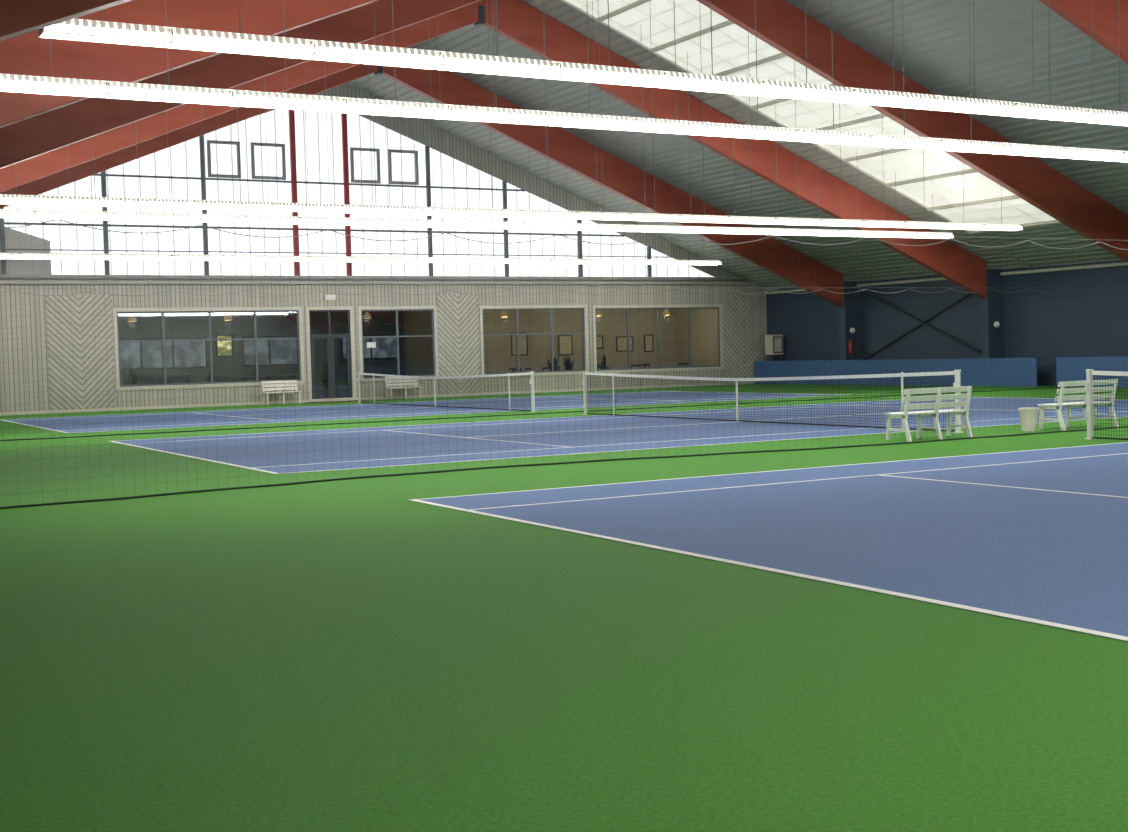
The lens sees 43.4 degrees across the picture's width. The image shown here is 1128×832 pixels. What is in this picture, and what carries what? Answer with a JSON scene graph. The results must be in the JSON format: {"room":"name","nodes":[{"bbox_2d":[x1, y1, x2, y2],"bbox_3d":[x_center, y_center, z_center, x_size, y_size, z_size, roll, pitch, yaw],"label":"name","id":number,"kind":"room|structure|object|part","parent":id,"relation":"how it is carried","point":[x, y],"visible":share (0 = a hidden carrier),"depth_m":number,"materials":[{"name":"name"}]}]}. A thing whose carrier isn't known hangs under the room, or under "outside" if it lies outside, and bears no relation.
{"room":"sports hall","nodes":[
{"label":"sports hall","id":0,"kind":"room"},
{"bbox_2d":[0,227,51,274],"bbox_3d":[-20.922,-5.429,45.106,8.700,1.830,0.003,-3,3,-29],"label":"panel","id":1,"kind":"object","parent":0,"point":[26,242],"depth_m":46.86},
{"bbox_2d":[0,284,766,412],"bbox_3d":[-8.769,-2.672,52.034,40.400,4.300,0.160,-3,3,-29],"label":"wall","id":2,"kind":"structure","parent":0,"point":[564,297],"depth_m":50.99,"materials":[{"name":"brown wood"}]},
{"bbox_2d":[45,295,115,409],"bbox_3d":[-16.275,-2.154,47.713,2.150,3.850,0.029,-3,3,-29],"label":"panel","id":3,"kind":"object","parent":2,"relation":"attached to","point":[56,318],"visible":1,"depth_m":47.69,"materials":[{"name":"beige wood"}]},
{"bbox_2d":[113,307,304,390],"bbox_3d":[-12.399,-2.415,49.885,6.690,2.810,0.033,-3,3,-29],"label":"window frame","id":4,"kind":"structure","parent":2,"relation":"attached to","point":[118,388],"depth_m":49.64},
{"bbox_2d":[117,310,300,386],"bbox_3d":[-12.440,-2.417,49.957,6.450,2.570,0.070,-3,3,-29],"label":"frame","id":5,"kind":"object","parent":2,"relation":"attached to","point":[255,338],"visible":0.91,"depth_m":49.91,"materials":[{"name":"grey metal"}]},
{"bbox_2d":[309,310,351,398],"bbox_3d":[-8.590,-2.245,52.102,1.580,3.310,0.140,-3,3,-29],"label":"frame","id":6,"kind":"object","parent":2,"relation":"attached to","point":[329,346],"visible":0.96,"depth_m":52.11,"materials":[{"name":"grey metal"}]},
{"bbox_2d":[325,295,335,299],"bbox_3d":[-8.578,-4.346,51.949,0.400,0.200,0.070,-3,3,-29],"label":"emergency light","id":7,"kind":"object","parent":2,"relation":"attached to","point":[327,297],"visible":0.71,"depth_m":51.92,"materials":[{"name":"white paint"}]},
{"bbox_2d":[306,306,355,401],"bbox_3d":[-8.562,-2.273,52.050,1.820,3.490,0.033,-3,3,-29],"label":"door frame","id":8,"kind":"structure","parent":2,"relation":"attached to","point":[350,308],"depth_m":52.03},
{"bbox_2d":[0,382,754,415],"bbox_3d":[-8.669,-0.573,52.049,40.400,0.100,0.020,-3,3,-29],"label":"baseboard","id":9,"kind":"structure","parent":2,"relation":"attached to","point":[734,383],"depth_m":50.78,"materials":[{"name":"wood"}]},
{"bbox_2d":[0,274,758,284],"bbox_3d":[-8.787,-4.977,51.853,40.400,0.320,0.340,-3,3,-29],"label":"trim","id":10,"kind":"structure","parent":2,"relation":"attached to","point":[350,282],"depth_m":52.77,"materials":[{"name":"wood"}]},
{"bbox_2d":[361,309,434,378],"bbox_3d":[-6.256,-2.737,53.430,2.950,2.570,0.070,-3,3,-29],"label":"frame","id":11,"kind":"object","parent":2,"relation":"attached to","point":[397,336],"visible":0.8,"depth_m":53.42,"materials":[{"name":"grey metal"}]},
{"bbox_3d":[-6.256,-2.737,53.430,2.910,2.530,0.006,-3,3,-29],"label":"glass","id":12,"kind":"object","parent":11,"relation":"in","visible":0},
{"bbox_2d":[367,342,375,347],"bbox_3d":[-7.194,-2.651,52.859,0.350,0.200,0.010,-3,3,-29],"label":"paper notice","id":13,"kind":"object","parent":12,"relation":"attached to","point":[372,345],"visible":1,"depth_m":52.85,"materials":[{"name":"white paper"}]},
{"bbox_2d":[358,306,438,381],"bbox_3d":[-6.215,-2.735,53.358,3.190,2.810,0.033,-3,3,-29],"label":"window frame","id":14,"kind":"structure","parent":2,"relation":"attached to","point":[360,308],"depth_m":53.15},
{"bbox_2d":[437,294,480,393],"bbox_3d":[-4.037,-2.787,54.586,1.750,3.850,0.029,-3,3,-29],"label":"panel","id":15,"kind":"object","parent":2,"relation":"attached to","point":[468,342],"visible":0.86,"depth_m":54.56,"materials":[{"name":"beige wood"}]},
{"bbox_2d":[482,308,584,374],"bbox_3d":[-1.182,-2.994,56.280,4.600,2.560,0.070,-3,3,-29],"label":"frame","id":16,"kind":"object","parent":2,"relation":"attached to","point":[517,333],"visible":0.94,"depth_m":56.52,"materials":[{"name":"grey metal"}]},
{"bbox_2d":[479,305,588,377],"bbox_3d":[-1.141,-2.992,56.207,4.840,2.800,0.033,-3,3,-29],"label":"window frame","id":17,"kind":"structure","parent":2,"relation":"attached to","point":[505,306],"depth_m":56.31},
{"bbox_2d":[595,307,719,370],"bbox_3d":[3.957,-3.250,59.167,6.200,2.540,0.070,-3,3,-29],"label":"frame","id":18,"kind":"object","parent":2,"relation":"attached to","point":[626,309],"visible":0.96,"depth_m":59.16,"materials":[{"name":"grey metal"}]},
{"bbox_2d":[592,304,723,372],"bbox_3d":[3.998,-3.248,59.094,6.440,2.780,0.033,-3,3,-29],"label":"window frame","id":19,"kind":"structure","parent":2,"relation":"attached to","point":[696,305],"depth_m":58.87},
{"bbox_2d":[722,293,764,382],"bbox_3d":[7.787,-3.399,61.226,2.200,3.850,0.029,-3,3,-29],"label":"panel","id":20,"kind":"object","parent":2,"relation":"attached to","point":[730,337],"visible":0.79,"depth_m":61.17,"materials":[{"name":"beige wood"}]},
{"bbox_2d":[118,309,717,397],"bbox_3d":[-6.057,-2.748,56.602,29.000,3.900,5.140,-3,3,-29],"label":"wall","id":21,"kind":"structure","parent":0,"point":[610,324],"depth_m":58.79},
{"bbox_2d":[119,339,205,368],"bbox_3d":[-16.014,-2.358,53.822,4.800,1.100,0.025,-3,3,-29],"label":"view","id":22,"kind":"object","parent":21,"relation":"attached to","point":[198,353],"visible":0.64,"depth_m":54.13,"materials":[{"name":"grey"}]},
{"bbox_2d":[119,337,207,369],"bbox_3d":[-15.998,-2.357,53.793,4.900,1.200,0.039,-3,3,-29],"label":"frame","id":23,"kind":"object","parent":21,"relation":"attached to","point":[206,361],"visible":0.53,"depth_m":54.32,"materials":[{"name":"grey metal"}]},
{"bbox_2d":[215,334,233,356],"bbox_3d":[-13.261,-2.749,55.323,0.700,0.900,0.039,-3,3,-29],"label":"frame","id":24,"kind":"object","parent":21,"relation":"attached to","point":[216,335],"visible":0.95,"depth_m":55.31,"materials":[{"name":"grey"}]},
{"bbox_2d":[217,336,231,355],"bbox_3d":[-13.277,-2.750,55.351,0.600,0.800,0.025,-3,3,-29],"label":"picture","id":25,"kind":"object","parent":21,"relation":"attached to","point":[227,348],"visible":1,"depth_m":55.35,"materials":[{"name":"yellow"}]},
{"bbox_2d":[242,335,297,366],"bbox_3d":[-11.643,-2.583,56.239,2.300,1.200,0.039,-3,3,-29],"label":"frame","id":26,"kind":"object","parent":21,"relation":"attached to","point":[269,364],"visible":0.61,"depth_m":56.19,"materials":[{"name":"grey metal"}]},
{"bbox_2d":[244,337,296,364],"bbox_3d":[-11.659,-2.584,56.267,2.200,1.100,0.025,-3,3,-29],"label":"view","id":27,"kind":"object","parent":21,"relation":"attached to","point":[277,346],"visible":0.79,"depth_m":56.31,"materials":[{"name":"grey glass"}]},
{"bbox_2d":[343,337,396,358],"bbox_3d":[-7.958,-2.825,58.344,2.500,0.900,0.025,-3,3,-29],"label":"view","id":28,"kind":"object","parent":21,"relation":"attached to","point":[381,348],"visible":0.5,"depth_m":58.53,"materials":[{"name":"grey"}]},
{"bbox_2d":[341,335,400,359],"bbox_3d":[-7.942,-2.824,58.315,2.600,1.000,0.039,-3,3,-29],"label":"frame","id":29,"kind":"object","parent":21,"relation":"attached to","point":[363,335],"visible":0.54,"depth_m":58.33,"materials":[{"name":"grey metal"}]},
{"bbox_2d":[511,332,527,355],"bbox_3d":[-1.943,-3.136,61.711,0.800,1.000,0.045,-3,3,-29],"label":"framed picture","id":30,"kind":"object","parent":21,"relation":"attached to","point":[523,350],"visible":0.81,"depth_m":61.74,"materials":[{"name":"grey paper"}]},
{"bbox_2d":[558,335,572,355],"bbox_3d":[0.063,-3.139,62.840,0.700,0.900,0.045,-3,3,-29],"label":"framed picture","id":31,"kind":"object","parent":21,"relation":"attached to","point":[565,340],"visible":0.86,"depth_m":62.82,"materials":[{"name":"grey paper"}]},
{"bbox_2d":[560,336,571,353],"bbox_3d":[0.059,-3.139,62.847,0.600,0.800,0.020,-3,3,-29],"label":"print","id":32,"kind":"object","parent":31,"relation":"attached to","point":[565,340],"depth_m":62.85},
{"bbox_2d":[596,336,602,348],"bbox_3d":[1.541,-3.316,63.667,0.500,0.600,0.045,-3,3,-29],"label":"framed picture","id":33,"kind":"object","parent":21,"relation":"attached to","point":[600,338],"visible":0.54,"depth_m":63.70,"materials":[{"name":"grey"}]},
{"bbox_2d":[597,337,601,347],"bbox_3d":[1.537,-3.316,63.674,0.400,0.500,0.020,-3,3,-29],"label":"print","id":34,"kind":"object","parent":33,"relation":"attached to","point":[599,344],"depth_m":63.70},
{"bbox_2d":[616,336,633,351],"bbox_3d":[2.763,-3.279,64.357,0.900,0.700,0.045,-3,3,-29],"label":"framed picture","id":35,"kind":"object","parent":21,"relation":"attached to","point":[623,345],"visible":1,"depth_m":64.31,"materials":[{"name":"grey paper"}]},
{"bbox_2d":[644,334,653,351],"bbox_3d":[3.895,-3.338,64.993,0.500,0.800,0.045,-3,3,-29],"label":"framed picture","id":36,"kind":"object","parent":21,"relation":"attached to","point":[649,339],"visible":1,"depth_m":64.99,"materials":[{"name":"grey paper"}]},
{"bbox_2d":[645,336,652,350],"bbox_3d":[3.891,-3.338,64.999,0.400,0.700,0.020,-3,3,-29],"label":"print","id":37,"kind":"object","parent":36,"relation":"attached to","point":[648,339],"depth_m":64.99},
{"bbox_2d":[251,83,740,276],"bbox_3d":[-8.934,-8.839,51.759,40.600,8.050,0.160,-3,3,-29],"label":"roof beam","id":38,"kind":"structure","parent":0,"point":[420,131],"depth_m":55.25,"materials":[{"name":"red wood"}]},
{"bbox_2d":[0,135,671,276],"bbox_3d":[-8.889,-7.602,51.763,30.645,4.936,0.099,-3,3,-29],"label":"window frame","id":39,"kind":"structure","parent":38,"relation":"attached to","point":[103,174],"depth_m":51.46,"materials":[{"name":"grey metal"}]},
{"bbox_2d":[206,140,418,184],"bbox_3d":[-9.017,-9.212,51.649,8.020,1.290,0.088,-3,3,-29],"label":"frames","id":40,"kind":"object","parent":39,"relation":"attached to","point":[252,144],"depth_m":51.03,"materials":[{"name":"grey metal"}]},
{"bbox_2d":[289,110,351,275],"bbox_3d":[-8.890,-8.215,51.739,2.180,6.164,0.109,-3,3,-29],"label":"posts","id":41,"kind":"object","parent":39,"relation":"attached to","point":[291,112],"depth_m":51.36,"materials":[{"name":"metal"}]},
{"bbox_2d":[4,109,712,276],"bbox_3d":[-8.943,-8.314,51.793,36.030,6.702,0.040,-3,3,-29],"label":"window","id":42,"kind":"structure","parent":38,"relation":"attached to","point":[316,129],"depth_m":51.62,"materials":[{"name":"grey glass"}]},
{"bbox_2d":[0,384,1127,831],"bbox_3d":[4.461,0.265,28.747,40.800,0.200,53.540,-3,3,-29],"label":"floor","id":43,"kind":"structure","parent":0,"point":[349,655],"depth_m":7.06,"materials":[{"name":"rubber"}]},
{"bbox_2d":[261,380,300,404],"bbox_3d":[-10.098,-0.840,50.582,1.300,0.840,0.558,-3,3,-29],"label":"slatted bench","id":44,"kind":"object","parent":43,"relation":"on","point":[279,385],"visible":0.94,"depth_m":50.64,"materials":[{"name":"white wood"}]},
{"bbox_2d":[305,400,367,402],"bbox_3d":[-8.312,-0.525,51.724,2.100,0.015,0.860,-3,3,-29],"label":"door mat","id":45,"kind":"object","parent":43,"relation":"on","point":[349,400],"visible":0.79,"depth_m":51.52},
{"bbox_2d":[385,377,421,399],"bbox_3d":[-6.004,-1.052,52.881,1.300,0.840,0.558,-3,3,-29],"label":"slatted bench","id":46,"kind":"object","parent":43,"relation":"on","point":[392,381],"visible":0.53,"depth_m":52.92,"materials":[{"name":"white wood"}]},
{"bbox_2d":[2,391,845,432],"bbox_3d":[-3.965,-0.279,43.669,23.770,0.006,10.970,-3,3,-29],"label":"court","id":47,"kind":"object","parent":43,"relation":"on","point":[352,411],"visible":0.88,"depth_m":41.56,"materials":[{"name":"blue"}]},
{"bbox_2d":[356,371,535,411],"bbox_3d":[-3.992,-0.819,43.637,0.150,1.090,12.918,-3,3,-29],"label":"net","id":48,"kind":"object","parent":43,"relation":"on","point":[531,373],"visible":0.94,"depth_m":42.70,"materials":[{"name":"black fabric"}]},
{"bbox_2d":[0,287,1067,440],"bbox_3d":[-0.597,-1.677,36.552,39.203,3.252,0.107,-3,3,-29],"label":"net","id":49,"kind":"object","parent":43,"relation":"on","point":[354,422],"visible":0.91,"depth_m":36.05,"materials":[{"name":"grey fabric"}]},
{"bbox_3d":[-0.638,-3.203,36.484,39.203,0.140,0.090,-3,3,-29],"label":"cord","id":50,"kind":"part","parent":49,"relation":"part of","materials":[{"name":"fabric"}]},
{"bbox_2d":[0,214,1127,508],"bbox_3d":[6.822,-1.288,23.377,39.203,3.252,0.837,-3,3,-29],"label":"net","id":51,"kind":"object","parent":43,"relation":"on","point":[664,307],"visible":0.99,"depth_m":19.68,"materials":[{"name":"grey fabric"}]},
{"bbox_3d":[6.781,-2.814,23.309,39.203,0.140,0.820,-3,3,-29],"label":"cord","id":52,"kind":"part","parent":51,"relation":"part of","materials":[{"name":"fabric"}]},
{"bbox_2d":[109,397,1126,473],"bbox_3d":[3.687,0.122,30.080,23.770,0.006,10.970,-3,3,-29],"label":"court","id":53,"kind":"object","parent":43,"relation":"on","point":[584,437],"visible":0.73,"depth_m":26.87,"materials":[{"name":"blue"}]},
{"bbox_2d":[409,442,1127,641],"bbox_3d":[11.340,0.523,16.492,23.770,0.006,10.970,-3,3,-29],"label":"court","id":54,"kind":"object","parent":43,"relation":"on","point":[1039,536],"visible":1,"depth_m":12.47,"materials":[{"name":"blue"}]},
{"bbox_2d":[582,370,962,432],"bbox_3d":[3.660,-0.418,30.049,0.150,1.090,12.918,-3,3,-29],"label":"net","id":55,"kind":"object","parent":43,"relation":"on","point":[588,404],"visible":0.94,"depth_m":29.41,"materials":[{"name":"fabric"}]},
{"bbox_2d":[840,281,860,359],"bbox_3d":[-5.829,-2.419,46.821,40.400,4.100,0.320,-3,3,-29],"label":"column","id":56,"kind":"structure","parent":43,"relation":"on","point":[845,311],"depth_m":56.34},
{"bbox_2d":[0,64,843,306],"bbox_3d":[-5.990,-7.974,46.566,38.830,9.044,0.260,-3,3,-29],"label":"rafters","id":57,"kind":"object","parent":56,"relation":"on","point":[564,148],"visible":0.6,"depth_m":49.64,"materials":[{"name":"red wood"}]},
{"bbox_2d":[374,65,382,74],"bbox_3d":[-6.083,-11.456,46.411,0.180,0.500,0.300,-3,3,-29],"label":"connector","id":58,"kind":"object","parent":57,"relation":"attached to","point":[379,67],"visible":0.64,"depth_m":46.30,"materials":[{"name":"grey metal"}]},
{"bbox_2d":[849,338,852,352],"bbox_3d":[11.387,-2.796,56.206,0.175,0.600,0.170,-3,3,-29],"label":"fire extinguisher","id":59,"kind":"object","parent":56,"relation":"attached to","point":[850,347],"visible":0.87,"depth_m":56.14,"materials":[{"name":"red metal"}]},
{"bbox_2d":[754,358,1036,386],"bbox_3d":[12.110,-1.681,54.586,0.040,0.980,15.650,-3,3,-29],"label":"barrier panel","id":60,"kind":"object","parent":43,"relation":"on","point":[993,367],"visible":0.71,"depth_m":52.90,"materials":[{"name":"blue fabric"}]},
{"bbox_2d":[884,386,972,441],"bbox_3d":[5.974,-0.048,23.161,1.450,0.840,0.558,-3,3,-29],"label":"slatted bench","id":61,"kind":"object","parent":43,"relation":"on","point":[898,415],"visible":0.98,"depth_m":23.02,"materials":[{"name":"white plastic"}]},
{"bbox_2d":[981,269,1004,357],"bbox_3d":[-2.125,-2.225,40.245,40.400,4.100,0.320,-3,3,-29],"label":"column","id":62,"kind":"structure","parent":43,"relation":"on","point":[992,346],"depth_m":49.76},
{"bbox_2d":[0,0,986,297],"bbox_3d":[-2.287,-7.780,39.990,38.830,9.044,0.260,-3,3,-29],"label":"rafters","id":63,"kind":"object","parent":62,"relation":"on","point":[518,21],"visible":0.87,"depth_m":41.59,"materials":[{"name":"red wood"}]},
{"bbox_2d":[474,5,484,25],"bbox_3d":[-2.380,-11.262,39.835,0.180,0.500,0.300,-3,3,-29],"label":"connector","id":64,"kind":"object","parent":63,"relation":"attached to","point":[481,10],"visible":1,"depth_m":39.71,"materials":[{"name":"grey metal"}]},
{"bbox_2d":[991,322,999,326],"bbox_3d":[15.104,-3.199,49.545,0.220,0.220,0.330,-3,3,-29],"label":"wall lamp","id":65,"kind":"object","parent":62,"relation":"attached to","point":[995,324],"visible":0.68,"depth_m":49.44,"materials":[{"name":"white"}]},
{"bbox_2d":[1018,407,1038,430],"bbox_3d":[8.033,0.059,24.472,0.350,0.400,0.350,-3,3,-29],"label":"waste bin","id":66,"kind":"object","parent":43,"relation":"on","point":[1029,412],"visible":0.96,"depth_m":24.36,"materials":[{"name":"beige plastic"}]},
{"bbox_2d":[1038,379,1118,429],"bbox_3d":[9.057,-0.208,24.915,1.450,0.840,0.558,-3,3,-29],"label":"slatted bench","id":67,"kind":"object","parent":43,"relation":"on","point":[1058,406],"visible":0.79,"depth_m":24.77,"materials":[{"name":"white plastic"}]},
{"bbox_2d":[1056,356,1127,387],"bbox_3d":[25.121,-1.000,31.481,0.040,0.980,35.700,-3,3,-29],"label":"barrier panel","id":68,"kind":"object","parent":43,"relation":"on","point":[1098,364],"visible":0.8,"depth_m":45.86,"materials":[{"name":"blue fabric"}]},
{"bbox_2d":[1085,369,1127,439],"bbox_3d":[11.312,-0.017,16.460,0.150,1.090,12.918,-3,3,-29],"label":"net","id":69,"kind":"object","parent":43,"relation":"on","point":[1090,373],"visible":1,"depth_m":21.88,"materials":[{"name":"black fabric"}]},
{"bbox_3d":[1.578,-2.031,33.668,40.400,4.100,0.320,-3,3,-29],"label":"column","id":70,"kind":"structure","parent":43,"relation":"on","visible":0},
{"bbox_2d":[0,0,1127,262],"bbox_3d":[1.417,-7.586,33.413,38.830,9.044,0.260,-3,3,-29],"label":"rafters","id":71,"kind":"object","parent":70,"relation":"on","point":[781,25],"visible":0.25,"depth_m":35.37,"materials":[{"name":"red wood"}]},
{"bbox_3d":[5.282,-1.837,27.092,40.400,4.100,0.320,-3,3,-29],"label":"column","id":72,"kind":"structure","parent":43,"relation":"on","visible":0},
{"bbox_2d":[0,0,1127,127],"bbox_3d":[5.120,-7.392,26.837,38.830,9.044,0.260,-3,3,-29],"label":"rafters","id":73,"kind":"object","parent":72,"relation":"on","point":[25,54],"visible":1,"depth_m":20.57,"materials":[{"name":"red wood"}]},
{"bbox_3d":[8.985,-1.642,20.515,40.400,4.100,0.320,-3,3,-29],"label":"column","id":74,"kind":"structure","parent":43,"relation":"on","visible":0},
{"bbox_2d":[0,0,131,40],"bbox_3d":[8.824,-7.198,20.260,38.830,9.044,0.260,-3,3,-29],"label":"rafters","id":75,"kind":"object","parent":74,"relation":"on","point":[17,17],"visible":1,"depth_m":12.63,"materials":[{"name":"red wood"}]},
{"bbox_2d":[348,0,1127,289],"bbox_3d":[13.116,-8.335,33.482,20.515,8.206,53.740,-3,3,-29],"label":"ceiling","id":76,"kind":"structure","parent":0,"point":[938,44],"depth_m":44.01,"materials":[{"name":"metal"}]},
{"bbox_2d":[0,88,721,264],"bbox_3d":[-7.261,-8.812,48.753,30.730,6.974,0.260,-3,3,-29],"label":"fluorescent lights","id":77,"kind":"object","parent":76,"relation":"attached to","point":[85,256],"visible":0.97,"depth_m":48.62,"materials":[{"name":"beige plastic"}]},
{"bbox_2d":[0,0,953,238],"bbox_3d":[-1.056,-8.487,37.734,30.730,6.974,0.260,-3,3,-29],"label":"fluorescent lights","id":78,"kind":"object","parent":76,"relation":"attached to","point":[30,214],"visible":0.98,"depth_m":36.60,"materials":[{"name":"beige plastic"}]},
{"bbox_2d":[0,0,1022,230],"bbox_3d":[0.347,-8.413,35.243,30.730,6.974,0.260,-3,3,-29],"label":"fluorescent lights","id":79,"kind":"object","parent":76,"relation":"attached to","point":[4,198],"visible":1,"depth_m":33.95,"materials":[{"name":"beige plastic"}]},
{"bbox_2d":[0,0,1127,161],"bbox_3d":[6.488,-8.092,24.337,30.730,6.974,0.260,-3,3,-29],"label":"fluorescent lights","id":80,"kind":"object","parent":76,"relation":"attached to","point":[51,85],"visible":1,"depth_m":20.34,"materials":[{"name":"beige plastic"}]},
{"bbox_2d":[38,0,1127,125],"bbox_3d":[8.021,-8.011,21.615,30.730,6.974,0.260,-3,3,-29],"label":"fluorescent lights","id":81,"kind":"object","parent":76,"relation":"attached to","point":[74,29],"visible":0.97,"depth_m":17.05,"materials":[{"name":"beige"}]},
{"bbox_2d":[561,0,1060,233],"bbox_3d":[7.436,-8.937,41.378,16.070,6.564,4.180,-3,3,-29],"label":"skylight frame","id":82,"kind":"object","parent":76,"relation":"attached to","point":[654,50],"visible":0.49,"depth_m":42.21,"materials":[{"name":"white metal"}]},
{"bbox_2d":[566,0,1055,223],"bbox_3d":[7.435,-8.979,41.376,16.000,6.440,4.100,-3,3,-29],"label":"skylight","id":83,"kind":"object","parent":82,"relation":"in","point":[729,43],"depth_m":41.21,"materials":[{"name":"white glass"}]},
{"bbox_2d":[766,260,1127,385],"bbox_3d":[21.986,-2.852,38.753,0.200,4.200,53.540,-3,3,-29],"label":"wall","id":84,"kind":"structure","parent":0,"point":[1082,300],"depth_m":51.41,"materials":[{"name":"blue paint"}]},
{"bbox_2d":[765,334,783,360],"bbox_3d":[9.022,-2.430,60.648,0.600,2.100,0.520,-3,3,-29],"label":"upper cabinet","id":85,"kind":"object","parent":84,"relation":"attached to","point":[776,348],"visible":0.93,"depth_m":60.45,"materials":[{"name":"grey wood"}]},
{"bbox_2d":[858,288,981,359],"bbox_3d":[13.518,-3.526,53.349,0.157,2.981,7.183,-3,3,-29],"label":"brace","id":86,"kind":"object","parent":84,"relation":"attached to","point":[866,293],"depth_m":53.45,"materials":[{"name":"black metal"}]},
{"bbox_2d":[764,262,1127,293],"bbox_3d":[21.255,-4.696,39.435,0.120,0.120,50.940,-3,3,-29],"label":"trim","id":87,"kind":"structure","parent":84,"relation":"attached to","point":[1118,263],"depth_m":49.41,"materials":[{"name":"metal"}]},
{"bbox_3d":[-6.083,-4.644,56.473,29.000,0.100,5.040,-3,3,-29],"label":"ceiling","id":88,"kind":"structure","parent":0,"visible":0},
{"bbox_2d":[128,314,136,321],"bbox_3d":[-15.546,-3.744,50.919,0.320,0.700,0.320,-3,3,-29],"label":"pendant lamp","id":89,"kind":"object","parent":88,"relation":"hanging from","point":[131,318],"visible":0.91,"depth_m":50.81,"materials":[{"name":"grey"}]},
{"bbox_2d":[224,313,231,320],"bbox_3d":[-12.498,-3.901,52.631,0.320,0.700,0.320,-3,3,-29],"label":"pendant lamp","id":90,"kind":"object","parent":88,"relation":"hanging from","point":[228,317],"visible":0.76,"depth_m":52.54,"materials":[{"name":"grey"}]},
{"bbox_2d":[363,312,370,318],"bbox_3d":[-7.707,-4.149,55.321,0.320,0.700,0.320,-3,3,-29],"label":"pendant lamp","id":91,"kind":"object","parent":88,"relation":"hanging from","point":[366,315],"visible":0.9,"depth_m":55.23,"materials":[{"name":"grey"}]},
{"bbox_2d":[500,311,507,316],"bbox_3d":[-2.481,-4.419,58.256,0.320,0.700,0.320,-3,3,-29],"label":"pendant lamp","id":92,"kind":"object","parent":88,"relation":"hanging from","point":[503,314],"visible":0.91,"depth_m":58.16,"materials":[{"name":"grey"}]},
{"bbox_2d":[663,309,669,314],"bbox_3d":[4.487,-4.780,62.170,0.320,0.700,0.320,-3,3,-29],"label":"pendant lamp","id":93,"kind":"object","parent":88,"relation":"hanging from","point":[666,312],"visible":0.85,"depth_m":62.06,"materials":[{"name":"grey"}]},
{"bbox_3d":[-5.979,-0.749,56.647,29.000,0.100,5.040,-3,3,-29],"label":"floor","id":94,"kind":"structure","parent":0,"visible":0},
{"bbox_2d":[120,366,138,384],"bbox_3d":[-15.117,-0.987,49.333,0.676,1.512,0.735,-3,3,-29],"label":"potted plant","id":95,"kind":"object","parent":94,"relation":"on","point":[132,377],"visible":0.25,"depth_m":49.35,"materials":[{"name":"green plant"}]},
{"bbox_2d":[318,361,336,396],"bbox_3d":[-8.842,-1.297,52.876,0.693,1.482,0.785,-3,3,-29],"label":"potted plant","id":96,"kind":"object","parent":94,"relation":"on","point":[324,373],"visible":0.63,"depth_m":52.80,"materials":[{"name":"green plant"}]},
{"bbox_3d":[-8.839,-0.759,52.947,0.400,0.400,0.400,-3,3,-29],"label":"pot","id":97,"kind":"part","parent":96,"relation":"part of","materials":[{"name":"grey"}]},
{"bbox_2d":[546,356,562,370],"bbox_3d":[-0.347,-1.755,57.651,0.756,1.519,0.788,-1,3,11],"label":"potted plant","id":98,"kind":"object","parent":94,"relation":"on","point":[556,368],"visible":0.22,"depth_m":57.55,"materials":[{"name":"green plant"}]},
{"bbox_2d":[562,355,577,369],"bbox_3d":[0.250,-1.779,58.025,0.724,1.501,0.785,-3,3,-29],"label":"potted plant","id":99,"kind":"object","parent":94,"relation":"on","point":[568,366],"visible":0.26,"depth_m":57.93,"materials":[{"name":"green plant"}]},
{"bbox_2d":[597,355,611,368],"bbox_3d":[1.690,-1.852,58.826,0.754,1.498,0.718,-3,3,-29],"label":"potted plant","id":100,"kind":"object","parent":94,"relation":"on","point":[603,361],"visible":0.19,"depth_m":58.83,"materials":[{"name":"green plant"}]}
]}

